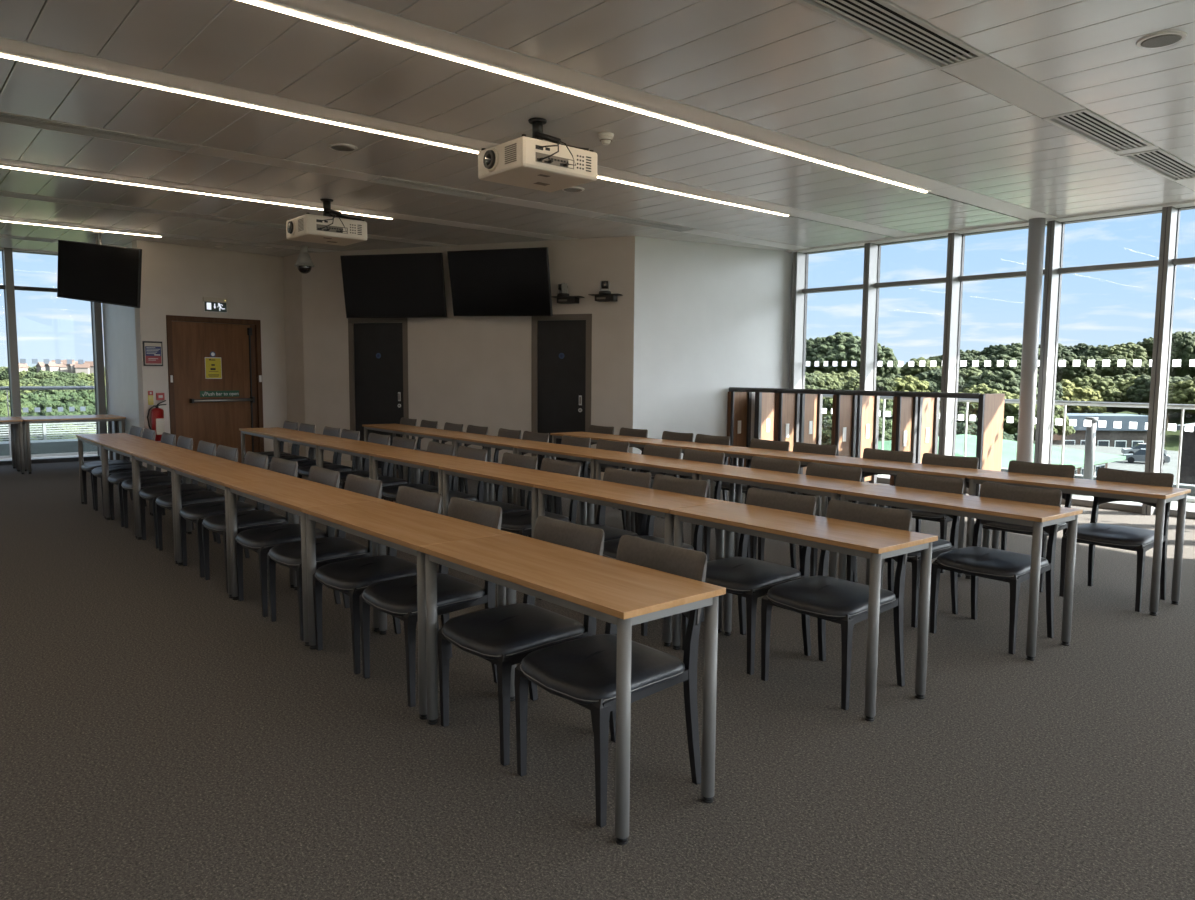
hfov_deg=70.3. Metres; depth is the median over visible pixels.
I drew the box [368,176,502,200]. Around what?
ceiling vent
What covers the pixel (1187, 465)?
brick block
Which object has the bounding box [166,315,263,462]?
door
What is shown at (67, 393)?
broadleaf tree
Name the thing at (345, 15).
ceiling light
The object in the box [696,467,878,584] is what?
table
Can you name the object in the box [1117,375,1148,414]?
broadleaf tree
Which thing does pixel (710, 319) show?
wall
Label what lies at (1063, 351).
broadleaf tree
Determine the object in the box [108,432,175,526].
chair
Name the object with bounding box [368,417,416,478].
chair
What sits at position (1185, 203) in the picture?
trim
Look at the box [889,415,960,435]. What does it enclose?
broadleaf tree
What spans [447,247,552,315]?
television
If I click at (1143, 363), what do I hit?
broadleaf tree
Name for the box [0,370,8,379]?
broadleaf tree
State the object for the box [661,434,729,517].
chair
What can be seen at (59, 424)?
broadleaf tree
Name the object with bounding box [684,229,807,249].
trim
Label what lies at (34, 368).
broadleaf tree
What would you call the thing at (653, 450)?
chair
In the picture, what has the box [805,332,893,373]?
broadleaf tree
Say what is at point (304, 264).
dome camera
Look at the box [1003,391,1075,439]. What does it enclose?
broadleaf tree
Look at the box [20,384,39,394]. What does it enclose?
broadleaf tree
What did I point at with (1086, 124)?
ceiling vent
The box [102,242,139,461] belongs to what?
wall
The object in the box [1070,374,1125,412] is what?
broadleaf tree
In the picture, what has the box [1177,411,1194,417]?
broadleaf tree
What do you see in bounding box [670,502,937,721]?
table
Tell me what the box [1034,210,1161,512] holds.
window
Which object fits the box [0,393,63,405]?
broadleaf tree
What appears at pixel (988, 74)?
trim
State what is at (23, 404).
broadleaf tree
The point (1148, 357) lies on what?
broadleaf tree
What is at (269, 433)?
table
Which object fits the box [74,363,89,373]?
house
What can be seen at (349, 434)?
chair
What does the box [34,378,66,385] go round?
broadleaf tree
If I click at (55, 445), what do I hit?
trim
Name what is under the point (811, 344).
broadleaf tree
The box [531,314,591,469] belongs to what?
door
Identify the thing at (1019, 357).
broadleaf tree
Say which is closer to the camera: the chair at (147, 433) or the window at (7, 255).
the chair at (147, 433)
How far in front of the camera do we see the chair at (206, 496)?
6.72 m
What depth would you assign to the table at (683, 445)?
8.37 m
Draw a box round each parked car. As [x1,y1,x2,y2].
[1121,443,1166,454]
[1123,448,1169,463]
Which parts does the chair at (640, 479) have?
leg, seat, backrest, leg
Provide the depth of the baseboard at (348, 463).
12.65 m
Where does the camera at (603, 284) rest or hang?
on the shelf at (598, 297)
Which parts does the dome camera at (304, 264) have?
dome globe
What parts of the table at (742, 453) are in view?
leg, leg, under frame, leg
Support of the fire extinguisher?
attached to the wall at (175, 279)
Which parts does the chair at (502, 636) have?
leg, leg, seat, seat frame, leg, backrest, leg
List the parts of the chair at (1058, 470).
leg, seat frame, seat, backrest, leg, leg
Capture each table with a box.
[0,417,16,470]
[0,418,24,473]
[16,414,117,459]
[20,416,125,473]
[76,433,151,518]
[100,440,188,538]
[131,450,234,563]
[171,462,296,597]
[225,477,382,645]
[239,427,311,463]
[274,433,358,470]
[302,500,510,719]
[316,441,414,483]
[362,424,435,485]
[370,450,491,514]
[403,429,486,486]
[420,533,725,844]
[440,462,589,597]
[453,435,551,504]
[515,443,633,530]
[534,479,728,646]
[550,432,649,509]
[593,453,738,556]
[621,438,739,501]
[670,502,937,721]
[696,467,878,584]
[709,447,848,527]
[820,457,992,576]
[837,484,1082,660]
[965,471,1190,615]
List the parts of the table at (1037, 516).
leg, leg, under frame, leg, leg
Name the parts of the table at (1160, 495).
leg, leg, under frame, leg, leg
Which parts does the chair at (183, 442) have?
leg, seat, backrest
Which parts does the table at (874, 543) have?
leg, leg, under frame, leg, leg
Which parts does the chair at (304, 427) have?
seat, leg, backrest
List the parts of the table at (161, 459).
leg, under frame, leg, leg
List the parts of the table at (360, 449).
leg, under frame, leg, leg, leg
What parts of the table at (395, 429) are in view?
leg, under frame, leg, leg, leg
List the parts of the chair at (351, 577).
leg, seat frame, leg, seat, leg, backrest, leg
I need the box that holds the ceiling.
[0,0,1194,256]
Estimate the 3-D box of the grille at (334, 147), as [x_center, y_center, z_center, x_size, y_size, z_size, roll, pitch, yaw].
[-1.975,-2.341,6.592,0.180,0.004,0.180,-4,7,-41]
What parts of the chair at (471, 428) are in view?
leg, leg, backrest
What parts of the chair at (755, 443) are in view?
seat, leg, backrest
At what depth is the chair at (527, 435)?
8.66 m
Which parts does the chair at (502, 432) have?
leg, leg, backrest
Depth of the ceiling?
5.68 m
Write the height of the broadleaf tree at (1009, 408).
11.329 m
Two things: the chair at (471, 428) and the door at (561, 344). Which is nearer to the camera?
the chair at (471, 428)
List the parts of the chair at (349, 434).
seat, leg, backrest, leg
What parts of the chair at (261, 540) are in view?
leg, leg, seat, backrest, leg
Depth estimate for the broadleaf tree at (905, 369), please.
197.81 m
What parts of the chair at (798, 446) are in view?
seat, backrest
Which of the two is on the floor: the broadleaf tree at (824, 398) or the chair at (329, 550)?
the chair at (329, 550)
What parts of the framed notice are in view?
navy panel, red panel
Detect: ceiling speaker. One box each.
[328,143,357,151]
[562,187,584,191]
[1136,31,1186,48]
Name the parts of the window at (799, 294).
head rail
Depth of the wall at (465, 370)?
11.74 m
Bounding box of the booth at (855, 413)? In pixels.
[831,390,894,483]
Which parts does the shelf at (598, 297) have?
plate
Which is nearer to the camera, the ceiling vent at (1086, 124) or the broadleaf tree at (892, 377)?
the ceiling vent at (1086, 124)
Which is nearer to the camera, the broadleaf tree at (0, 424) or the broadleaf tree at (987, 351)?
the broadleaf tree at (0, 424)
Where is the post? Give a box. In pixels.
[1083,417,1097,495]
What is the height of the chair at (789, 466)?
0.824 m
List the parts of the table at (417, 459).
leg, under frame, leg, leg, leg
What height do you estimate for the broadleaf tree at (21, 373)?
9.253 m
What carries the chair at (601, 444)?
on the floor
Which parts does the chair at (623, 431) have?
seat, backrest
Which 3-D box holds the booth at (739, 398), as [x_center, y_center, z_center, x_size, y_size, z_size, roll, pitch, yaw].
[2.365,-0.238,11.727,0.800,1.247,0.815,-4,7,-41]
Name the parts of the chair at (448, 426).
backrest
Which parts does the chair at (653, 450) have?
leg, backrest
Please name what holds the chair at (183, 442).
on the floor
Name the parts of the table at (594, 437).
under frame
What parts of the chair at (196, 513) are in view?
leg, leg, seat, leg, backrest, leg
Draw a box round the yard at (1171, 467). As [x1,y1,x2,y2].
[1052,444,1178,482]
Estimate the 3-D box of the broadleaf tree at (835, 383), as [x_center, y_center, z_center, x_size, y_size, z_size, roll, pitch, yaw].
[31.655,-5.193,120.654,10.769,12.148,10.142,2,6,18]
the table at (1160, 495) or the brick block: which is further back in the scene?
the brick block
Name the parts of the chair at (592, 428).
seat, backrest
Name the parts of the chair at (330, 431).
seat, backrest, leg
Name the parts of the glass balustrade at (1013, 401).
handrail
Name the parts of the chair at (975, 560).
leg, leg, seat, seat frame, leg, backrest, leg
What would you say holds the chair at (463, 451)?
on the floor
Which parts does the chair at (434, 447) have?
seat, leg, backrest, leg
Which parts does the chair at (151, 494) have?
leg, leg, seat, backrest, leg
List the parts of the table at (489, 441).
leg, under frame, leg, leg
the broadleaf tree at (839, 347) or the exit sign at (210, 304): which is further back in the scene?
the broadleaf tree at (839, 347)
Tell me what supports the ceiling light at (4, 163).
attached to the ceiling
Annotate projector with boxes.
[286,198,366,245]
[478,118,597,191]
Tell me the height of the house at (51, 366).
9.000 m
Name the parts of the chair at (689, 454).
backrest, leg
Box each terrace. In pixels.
[0,453,108,459]
[877,474,1194,509]
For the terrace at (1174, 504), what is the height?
0.290 m
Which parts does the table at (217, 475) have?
leg, under frame, leg, leg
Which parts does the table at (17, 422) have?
under frame, leg, leg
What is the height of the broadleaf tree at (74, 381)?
10.754 m
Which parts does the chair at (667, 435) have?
seat, backrest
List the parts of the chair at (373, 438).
seat, leg, backrest, leg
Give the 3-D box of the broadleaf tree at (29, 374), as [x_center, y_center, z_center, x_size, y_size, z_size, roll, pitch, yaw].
[-209.859,-23.937,317.301,9.172,10.719,9.658,-5,7,-45]
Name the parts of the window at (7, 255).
rail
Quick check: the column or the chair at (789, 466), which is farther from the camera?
the column
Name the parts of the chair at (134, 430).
leg, leg, seat, leg, backrest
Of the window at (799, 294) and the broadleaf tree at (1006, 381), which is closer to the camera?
the window at (799, 294)
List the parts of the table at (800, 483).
leg, leg, under frame, leg, leg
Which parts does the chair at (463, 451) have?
leg, seat, backrest, leg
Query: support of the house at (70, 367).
on the ground at (1172, 438)
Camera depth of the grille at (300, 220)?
8.31 m
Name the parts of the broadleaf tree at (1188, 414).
crown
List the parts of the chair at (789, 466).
leg, leg, leg, backrest, leg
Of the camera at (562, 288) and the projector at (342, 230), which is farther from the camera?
the camera at (562, 288)
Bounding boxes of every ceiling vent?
[0,112,200,152]
[0,191,114,208]
[0,235,57,242]
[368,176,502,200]
[594,214,696,231]
[794,0,987,69]
[1042,108,1153,152]
[1120,148,1194,180]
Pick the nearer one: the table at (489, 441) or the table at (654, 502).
the table at (654, 502)
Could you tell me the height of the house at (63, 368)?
9.000 m
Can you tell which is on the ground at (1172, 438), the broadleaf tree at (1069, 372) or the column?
the broadleaf tree at (1069, 372)
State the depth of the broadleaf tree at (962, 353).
205.44 m
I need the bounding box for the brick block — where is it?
[1176,423,1194,484]
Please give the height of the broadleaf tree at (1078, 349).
9.776 m
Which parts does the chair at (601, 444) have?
leg, backrest, leg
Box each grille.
[298,218,303,231]
[331,145,354,150]
[505,143,516,163]
[564,188,581,191]
[1140,34,1181,47]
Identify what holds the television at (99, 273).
hanging from the ceiling
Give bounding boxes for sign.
[148,391,153,404]
[156,393,164,399]
[203,297,227,312]
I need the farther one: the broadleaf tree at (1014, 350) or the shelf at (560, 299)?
the broadleaf tree at (1014, 350)
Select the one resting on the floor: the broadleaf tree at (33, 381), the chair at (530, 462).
the chair at (530, 462)
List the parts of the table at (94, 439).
leg, under frame, leg, leg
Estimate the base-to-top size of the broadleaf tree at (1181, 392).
10.194 m
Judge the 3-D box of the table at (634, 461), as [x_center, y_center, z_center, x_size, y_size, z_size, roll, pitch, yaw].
[0.514,0.457,6.822,0.460,0.740,1.225,-4,7,-38]
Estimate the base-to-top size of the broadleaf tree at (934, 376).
10.746 m
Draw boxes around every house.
[19,363,28,371]
[36,362,44,372]
[45,361,59,371]
[59,362,67,372]
[66,361,77,373]
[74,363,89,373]
[85,361,93,373]
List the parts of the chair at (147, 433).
leg, leg, seat, backrest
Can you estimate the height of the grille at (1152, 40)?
0.004 m
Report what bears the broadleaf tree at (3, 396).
on the ground at (1172, 438)
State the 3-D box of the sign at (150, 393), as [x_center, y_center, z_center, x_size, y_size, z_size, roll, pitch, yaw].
[-6.165,-0.720,11.716,0.007,0.190,0.068,5,7,39]
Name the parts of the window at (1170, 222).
rail, head rail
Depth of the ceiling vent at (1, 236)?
11.39 m
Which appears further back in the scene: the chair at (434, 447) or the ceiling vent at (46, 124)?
the chair at (434, 447)
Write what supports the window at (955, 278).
on the floor
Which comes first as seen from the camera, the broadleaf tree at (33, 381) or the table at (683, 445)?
the table at (683, 445)
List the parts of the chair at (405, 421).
leg, backrest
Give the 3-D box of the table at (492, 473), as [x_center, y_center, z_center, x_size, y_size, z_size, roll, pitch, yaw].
[-0.612,0.524,6.012,0.460,0.740,1.225,-4,7,-39]
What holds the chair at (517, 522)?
on the floor
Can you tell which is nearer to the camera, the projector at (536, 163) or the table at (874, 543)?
the table at (874, 543)
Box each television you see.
[57,232,141,307]
[340,252,446,317]
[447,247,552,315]
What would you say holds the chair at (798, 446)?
on the floor
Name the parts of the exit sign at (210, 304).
sign panel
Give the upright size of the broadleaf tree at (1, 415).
11.242 m
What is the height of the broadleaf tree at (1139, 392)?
11.200 m
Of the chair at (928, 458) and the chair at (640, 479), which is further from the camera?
the chair at (928, 458)
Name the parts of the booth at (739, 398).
post, socket plate, panel, post, rail, post, socket plate, panel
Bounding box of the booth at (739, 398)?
[727,387,776,466]
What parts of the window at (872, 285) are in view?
rail, head rail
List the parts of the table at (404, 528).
leg, under frame, leg, leg, leg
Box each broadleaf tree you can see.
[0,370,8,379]
[0,379,21,385]
[0,392,23,401]
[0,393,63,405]
[0,403,33,416]
[0,414,49,427]
[0,424,72,440]
[19,370,29,378]
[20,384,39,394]
[21,378,38,385]
[21,409,82,427]
[22,372,36,378]
[22,403,36,407]
[23,400,95,414]
[28,366,36,372]
[33,370,58,379]
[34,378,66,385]
[34,384,76,394]
[50,391,74,400]
[53,371,62,376]
[53,424,107,437]
[56,377,72,383]
[60,372,78,378]
[60,392,106,405]
[65,378,92,385]
[72,383,92,394]
[75,372,90,380]
[88,373,93,381]
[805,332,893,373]
[805,337,824,372]
[805,372,819,388]
[808,371,843,389]
[810,387,839,409]
[821,416,831,442]
[821,417,891,444]
[822,389,882,417]
[824,370,859,389]
[852,376,896,390]
[876,343,898,377]
[879,399,939,419]
[889,374,902,380]
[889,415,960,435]
[890,375,935,391]
[900,357,941,375]
[915,368,964,391]
[928,355,941,366]
[933,390,977,422]
[940,349,972,364]
[956,418,1034,443]
[958,370,1037,394]
[958,383,1018,422]
[959,355,987,369]
[959,367,991,383]
[965,350,980,355]
[978,344,1001,357]
[980,354,1020,374]
[989,343,1039,359]
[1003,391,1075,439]
[1014,373,1063,405]
[1015,356,1038,374]
[1039,343,1073,359]
[1056,354,1096,380]
[1058,379,1106,413]
[1067,343,1093,355]
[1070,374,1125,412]
[1080,345,1107,356]
[1090,356,1106,365]
[1094,355,1144,377]
[1099,342,1147,360]
[1102,373,1134,413]
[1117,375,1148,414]
[1126,375,1192,430]
[1134,341,1151,359]
[1137,337,1153,356]
[1141,361,1150,376]
[1148,335,1194,376]
[1167,377,1194,422]
[1172,331,1194,341]
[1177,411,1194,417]
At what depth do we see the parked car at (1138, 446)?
94.80 m
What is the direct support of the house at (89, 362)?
on the ground at (1172, 438)
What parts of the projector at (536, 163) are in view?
connector panel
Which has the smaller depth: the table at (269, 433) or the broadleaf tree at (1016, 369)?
the table at (269, 433)
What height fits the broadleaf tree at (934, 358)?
11.411 m
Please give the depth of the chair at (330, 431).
9.13 m
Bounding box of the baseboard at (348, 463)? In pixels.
[323,459,603,480]
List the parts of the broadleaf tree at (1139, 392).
crown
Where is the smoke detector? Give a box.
[598,132,613,144]
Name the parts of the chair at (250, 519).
leg, leg, seat, seat frame, leg, backrest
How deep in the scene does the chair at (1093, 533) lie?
5.50 m
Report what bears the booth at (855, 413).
on the floor
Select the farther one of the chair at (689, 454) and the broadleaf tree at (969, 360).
the broadleaf tree at (969, 360)
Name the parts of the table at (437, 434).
leg, under frame, leg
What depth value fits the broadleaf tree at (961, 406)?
91.10 m
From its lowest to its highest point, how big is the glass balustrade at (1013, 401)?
1.170 m
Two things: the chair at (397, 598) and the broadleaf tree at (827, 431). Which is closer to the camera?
the chair at (397, 598)
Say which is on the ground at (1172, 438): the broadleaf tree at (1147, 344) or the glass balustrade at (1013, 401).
the broadleaf tree at (1147, 344)
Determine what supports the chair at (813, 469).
on the floor
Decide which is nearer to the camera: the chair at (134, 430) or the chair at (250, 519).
the chair at (250, 519)
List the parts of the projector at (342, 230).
connector panel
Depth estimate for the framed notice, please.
11.68 m
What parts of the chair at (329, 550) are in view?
leg, leg, seat, seat frame, leg, backrest, leg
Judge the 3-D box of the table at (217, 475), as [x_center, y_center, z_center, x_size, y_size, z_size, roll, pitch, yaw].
[-2.556,0.515,5.945,0.460,0.740,1.225,-4,7,-41]
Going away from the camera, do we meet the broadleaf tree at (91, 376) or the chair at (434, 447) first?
the chair at (434, 447)
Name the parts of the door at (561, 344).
pull plate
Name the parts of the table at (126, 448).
leg, under frame, leg, leg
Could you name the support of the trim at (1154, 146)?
attached to the ceiling
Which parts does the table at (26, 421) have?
leg, leg, under frame, leg, leg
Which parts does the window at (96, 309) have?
head rail, rail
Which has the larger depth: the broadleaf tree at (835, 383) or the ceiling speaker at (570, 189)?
the broadleaf tree at (835, 383)
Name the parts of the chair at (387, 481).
seat, leg, backrest, leg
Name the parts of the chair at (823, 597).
leg, leg, seat, seat frame, leg, backrest, leg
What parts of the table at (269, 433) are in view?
leg, under frame, leg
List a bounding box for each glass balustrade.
[0,386,108,458]
[823,394,1194,502]
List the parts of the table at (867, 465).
leg, under frame, leg, leg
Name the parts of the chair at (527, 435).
leg, backrest, leg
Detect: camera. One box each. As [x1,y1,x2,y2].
[294,245,314,273]
[557,283,568,295]
[599,281,610,293]
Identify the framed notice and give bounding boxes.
[143,341,162,365]
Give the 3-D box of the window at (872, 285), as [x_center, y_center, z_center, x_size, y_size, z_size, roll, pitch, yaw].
[3.974,-1.132,10.976,0.280,3.190,1.148,-4,7,-41]
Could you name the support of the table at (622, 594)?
on the floor
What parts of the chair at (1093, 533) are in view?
leg, leg, seat, seat frame, backrest, leg, leg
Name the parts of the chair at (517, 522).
leg, seat, seat frame, backrest, leg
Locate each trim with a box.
[0,248,57,253]
[0,439,108,455]
[110,205,236,221]
[163,233,334,251]
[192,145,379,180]
[367,234,453,245]
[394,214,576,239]
[490,196,608,217]
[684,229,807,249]
[785,200,1194,252]
[789,211,917,236]
[929,186,1056,220]
[942,55,1085,117]
[1001,467,1194,495]
[1116,145,1159,154]
[1175,178,1194,190]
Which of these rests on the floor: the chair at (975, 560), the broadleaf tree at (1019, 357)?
the chair at (975, 560)
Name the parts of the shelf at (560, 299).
plate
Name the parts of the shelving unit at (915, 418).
post, socket plate, panel, post, post, socket plate, panel, post, rail, post, panel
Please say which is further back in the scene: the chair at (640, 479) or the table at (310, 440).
the table at (310, 440)
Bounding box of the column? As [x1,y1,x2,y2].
[1016,218,1045,461]
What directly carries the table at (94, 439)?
on the floor
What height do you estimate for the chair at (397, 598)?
0.824 m
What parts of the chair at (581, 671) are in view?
leg, leg, seat, seat frame, leg, backrest, leg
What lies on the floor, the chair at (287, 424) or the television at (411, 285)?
the chair at (287, 424)
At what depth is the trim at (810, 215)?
9.83 m
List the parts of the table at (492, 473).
leg, under frame, leg, leg, leg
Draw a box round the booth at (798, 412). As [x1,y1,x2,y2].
[774,388,833,474]
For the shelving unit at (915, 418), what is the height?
1.247 m
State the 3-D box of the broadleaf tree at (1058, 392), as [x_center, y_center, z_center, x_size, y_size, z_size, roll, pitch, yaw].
[59.174,-4.896,118.651,10.831,12.022,10.286,-1,6,-17]
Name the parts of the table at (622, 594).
leg, leg, under frame, leg, leg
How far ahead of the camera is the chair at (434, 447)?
7.26 m
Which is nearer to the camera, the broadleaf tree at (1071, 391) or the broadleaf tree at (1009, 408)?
the broadleaf tree at (1009, 408)
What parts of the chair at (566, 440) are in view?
leg, leg, leg, backrest, leg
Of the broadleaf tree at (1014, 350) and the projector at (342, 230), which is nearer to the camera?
the projector at (342, 230)
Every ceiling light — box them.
[0,37,808,215]
[0,158,403,218]
[0,216,166,236]
[237,0,953,192]
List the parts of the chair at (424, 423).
leg, leg, backrest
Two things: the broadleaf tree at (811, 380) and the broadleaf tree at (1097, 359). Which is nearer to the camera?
the broadleaf tree at (811, 380)
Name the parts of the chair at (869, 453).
seat, backrest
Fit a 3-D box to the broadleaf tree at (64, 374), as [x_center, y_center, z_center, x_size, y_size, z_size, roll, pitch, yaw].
[-197.491,-24.247,316.669,8.888,9.865,8.441,4,6,35]
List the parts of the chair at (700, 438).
seat, backrest, leg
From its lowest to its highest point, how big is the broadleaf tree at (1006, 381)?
12.482 m
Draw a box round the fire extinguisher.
[147,400,165,440]
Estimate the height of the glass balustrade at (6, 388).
1.190 m
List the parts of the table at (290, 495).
leg, under frame, leg, leg, leg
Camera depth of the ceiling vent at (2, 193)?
8.76 m
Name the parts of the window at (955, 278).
head rail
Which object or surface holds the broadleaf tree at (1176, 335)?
on the ground at (1172, 438)
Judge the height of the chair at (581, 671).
0.824 m
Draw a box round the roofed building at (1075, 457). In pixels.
[878,434,1125,475]
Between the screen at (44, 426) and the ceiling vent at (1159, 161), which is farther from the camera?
the screen at (44, 426)
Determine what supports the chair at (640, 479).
on the floor
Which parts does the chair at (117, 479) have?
leg, leg, seat, leg, backrest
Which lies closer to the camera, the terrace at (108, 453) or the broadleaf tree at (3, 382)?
the terrace at (108, 453)
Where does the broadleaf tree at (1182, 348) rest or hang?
on the ground at (1172, 438)
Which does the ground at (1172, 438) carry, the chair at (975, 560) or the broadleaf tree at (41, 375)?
the broadleaf tree at (41, 375)
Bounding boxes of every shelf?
[551,296,584,303]
[588,294,622,301]
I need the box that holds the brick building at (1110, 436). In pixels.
[1052,405,1147,447]
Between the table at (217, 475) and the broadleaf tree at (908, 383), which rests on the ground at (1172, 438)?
the broadleaf tree at (908, 383)
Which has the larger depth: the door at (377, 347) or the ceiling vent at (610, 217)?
the door at (377, 347)
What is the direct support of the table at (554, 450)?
on the floor
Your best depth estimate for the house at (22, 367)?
349.55 m
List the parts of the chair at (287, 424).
seat, leg, backrest, leg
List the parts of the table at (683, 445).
under frame, leg, leg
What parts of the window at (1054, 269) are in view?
rail, head rail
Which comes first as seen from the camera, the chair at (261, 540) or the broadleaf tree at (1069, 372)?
the chair at (261, 540)
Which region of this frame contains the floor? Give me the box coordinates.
[0,459,1194,899]
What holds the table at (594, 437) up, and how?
on the floor
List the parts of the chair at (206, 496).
leg, seat, leg, backrest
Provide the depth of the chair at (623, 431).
9.34 m
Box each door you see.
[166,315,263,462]
[348,318,408,468]
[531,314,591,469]
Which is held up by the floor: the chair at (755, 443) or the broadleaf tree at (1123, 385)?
the chair at (755, 443)
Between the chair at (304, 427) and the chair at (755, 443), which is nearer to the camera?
the chair at (755, 443)
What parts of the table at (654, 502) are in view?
leg, leg, under frame, leg, leg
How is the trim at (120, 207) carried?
attached to the ceiling
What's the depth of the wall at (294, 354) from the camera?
12.99 m
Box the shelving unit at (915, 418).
[890,391,1004,495]
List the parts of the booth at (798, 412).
post, socket plate, panel, post, post, rail, panel, socket plate, post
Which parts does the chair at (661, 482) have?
leg, seat, leg, backrest, leg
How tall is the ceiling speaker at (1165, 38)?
0.014 m
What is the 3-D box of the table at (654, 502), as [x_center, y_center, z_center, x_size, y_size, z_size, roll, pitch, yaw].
[0.162,0.618,5.062,0.460,0.740,1.225,-4,7,-39]
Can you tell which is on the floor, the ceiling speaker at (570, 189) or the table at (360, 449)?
the table at (360, 449)
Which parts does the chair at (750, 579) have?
leg, leg, leg, seat, seat frame, backrest, leg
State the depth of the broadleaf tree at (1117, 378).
131.26 m
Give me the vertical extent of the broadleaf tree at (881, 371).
14.028 m
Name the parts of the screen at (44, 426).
fence post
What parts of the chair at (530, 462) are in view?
leg, seat, backrest, leg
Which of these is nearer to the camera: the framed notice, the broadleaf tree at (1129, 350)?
the framed notice
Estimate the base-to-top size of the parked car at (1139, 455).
1.460 m
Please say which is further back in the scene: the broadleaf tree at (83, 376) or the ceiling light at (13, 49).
the broadleaf tree at (83, 376)
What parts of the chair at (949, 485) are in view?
leg, leg, leg, seat, seat frame, backrest, leg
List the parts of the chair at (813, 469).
leg, leg, leg, backrest, leg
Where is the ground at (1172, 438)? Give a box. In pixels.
[897,367,1194,450]
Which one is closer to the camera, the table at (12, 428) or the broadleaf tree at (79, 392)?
the table at (12, 428)
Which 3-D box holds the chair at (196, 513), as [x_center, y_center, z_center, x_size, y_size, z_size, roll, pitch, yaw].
[-2.727,0.448,6.206,0.566,0.824,0.488,-4,7,-40]
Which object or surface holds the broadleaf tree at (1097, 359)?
on the ground at (1172, 438)
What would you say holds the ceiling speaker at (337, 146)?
attached to the ceiling
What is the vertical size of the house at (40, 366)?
9.000 m
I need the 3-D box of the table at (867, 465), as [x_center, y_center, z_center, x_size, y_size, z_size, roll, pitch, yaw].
[2.382,0.488,6.647,0.460,0.740,1.225,-4,7,-40]
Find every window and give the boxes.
[0,248,20,464]
[12,251,106,463]
[789,246,863,413]
[859,236,947,483]
[938,224,1046,492]
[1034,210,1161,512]
[1142,206,1194,518]
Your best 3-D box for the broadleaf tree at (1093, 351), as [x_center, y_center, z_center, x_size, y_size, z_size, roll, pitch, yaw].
[118.197,-19.408,199.307,11.017,10.546,10.865,2,5,13]
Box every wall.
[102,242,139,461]
[132,240,287,466]
[283,254,305,456]
[302,236,634,473]
[633,236,792,458]
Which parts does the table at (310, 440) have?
leg, under frame, leg, leg, leg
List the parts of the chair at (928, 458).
seat, leg, seat frame, leg, backrest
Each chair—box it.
[81,425,142,509]
[91,428,155,515]
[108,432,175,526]
[121,436,194,529]
[139,440,216,548]
[155,445,237,550]
[179,451,267,577]
[202,457,297,592]
[235,466,340,616]
[244,421,297,460]
[267,474,381,640]
[268,423,315,465]
[296,426,340,468]
[297,429,359,488]
[313,486,441,673]
[339,433,389,500]
[359,497,501,707]
[365,436,415,501]
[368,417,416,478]
[381,441,454,500]
[387,420,437,483]
[408,422,462,484]
[430,425,487,493]
[433,446,486,502]
[438,516,603,765]
[459,428,520,501]
[479,452,537,537]
[501,458,580,536]
[507,431,548,511]
[514,535,706,827]
[520,435,590,514]
[554,439,628,529]
[563,425,613,476]
[583,467,650,540]
[587,427,647,508]
[603,474,707,635]
[604,444,681,533]
[637,431,693,478]
[638,449,724,542]
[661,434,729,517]
[682,487,815,674]
[704,456,799,568]
[715,438,789,495]
[758,462,861,582]
[761,499,911,709]
[762,442,836,501]
[828,448,913,507]
[847,472,963,627]
[885,453,978,572]
[930,482,1061,653]
[974,460,1074,591]
[1059,467,1173,611]
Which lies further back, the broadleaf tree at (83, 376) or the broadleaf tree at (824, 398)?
the broadleaf tree at (83, 376)
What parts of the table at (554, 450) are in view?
leg, leg, under frame, leg, leg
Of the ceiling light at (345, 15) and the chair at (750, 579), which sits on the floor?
the chair at (750, 579)
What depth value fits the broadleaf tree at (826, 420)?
64.53 m
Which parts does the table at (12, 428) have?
leg, leg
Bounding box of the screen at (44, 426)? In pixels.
[0,422,107,441]
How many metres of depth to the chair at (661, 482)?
5.01 m
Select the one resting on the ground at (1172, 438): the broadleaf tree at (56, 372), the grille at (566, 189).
the broadleaf tree at (56, 372)
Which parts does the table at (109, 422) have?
leg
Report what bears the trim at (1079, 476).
on the terrace at (1174, 504)
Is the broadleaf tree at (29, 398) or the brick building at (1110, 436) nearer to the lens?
the brick building at (1110, 436)
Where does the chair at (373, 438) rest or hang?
on the floor
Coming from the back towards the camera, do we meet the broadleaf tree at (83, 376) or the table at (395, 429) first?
the broadleaf tree at (83, 376)
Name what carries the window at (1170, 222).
on the floor
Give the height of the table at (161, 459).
0.740 m
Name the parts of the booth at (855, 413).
post, socket plate, panel, post, post, rail, socket plate, panel, post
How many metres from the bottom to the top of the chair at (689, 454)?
0.824 m
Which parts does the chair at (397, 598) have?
leg, leg, seat, seat frame, leg, backrest, leg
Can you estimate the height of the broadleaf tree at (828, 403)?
11.266 m
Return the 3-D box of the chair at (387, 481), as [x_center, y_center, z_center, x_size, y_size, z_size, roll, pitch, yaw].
[-1.979,0.309,7.761,0.566,0.824,0.488,-4,7,-39]
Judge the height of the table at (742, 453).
0.740 m
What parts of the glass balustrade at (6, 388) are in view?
handrail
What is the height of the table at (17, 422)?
0.740 m
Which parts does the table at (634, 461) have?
leg, leg, under frame, leg, leg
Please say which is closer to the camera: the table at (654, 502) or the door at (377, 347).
the table at (654, 502)
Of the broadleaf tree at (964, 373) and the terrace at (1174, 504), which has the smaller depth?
the terrace at (1174, 504)
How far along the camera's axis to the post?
10.62 m
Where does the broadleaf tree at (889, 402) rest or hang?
on the ground at (1172, 438)

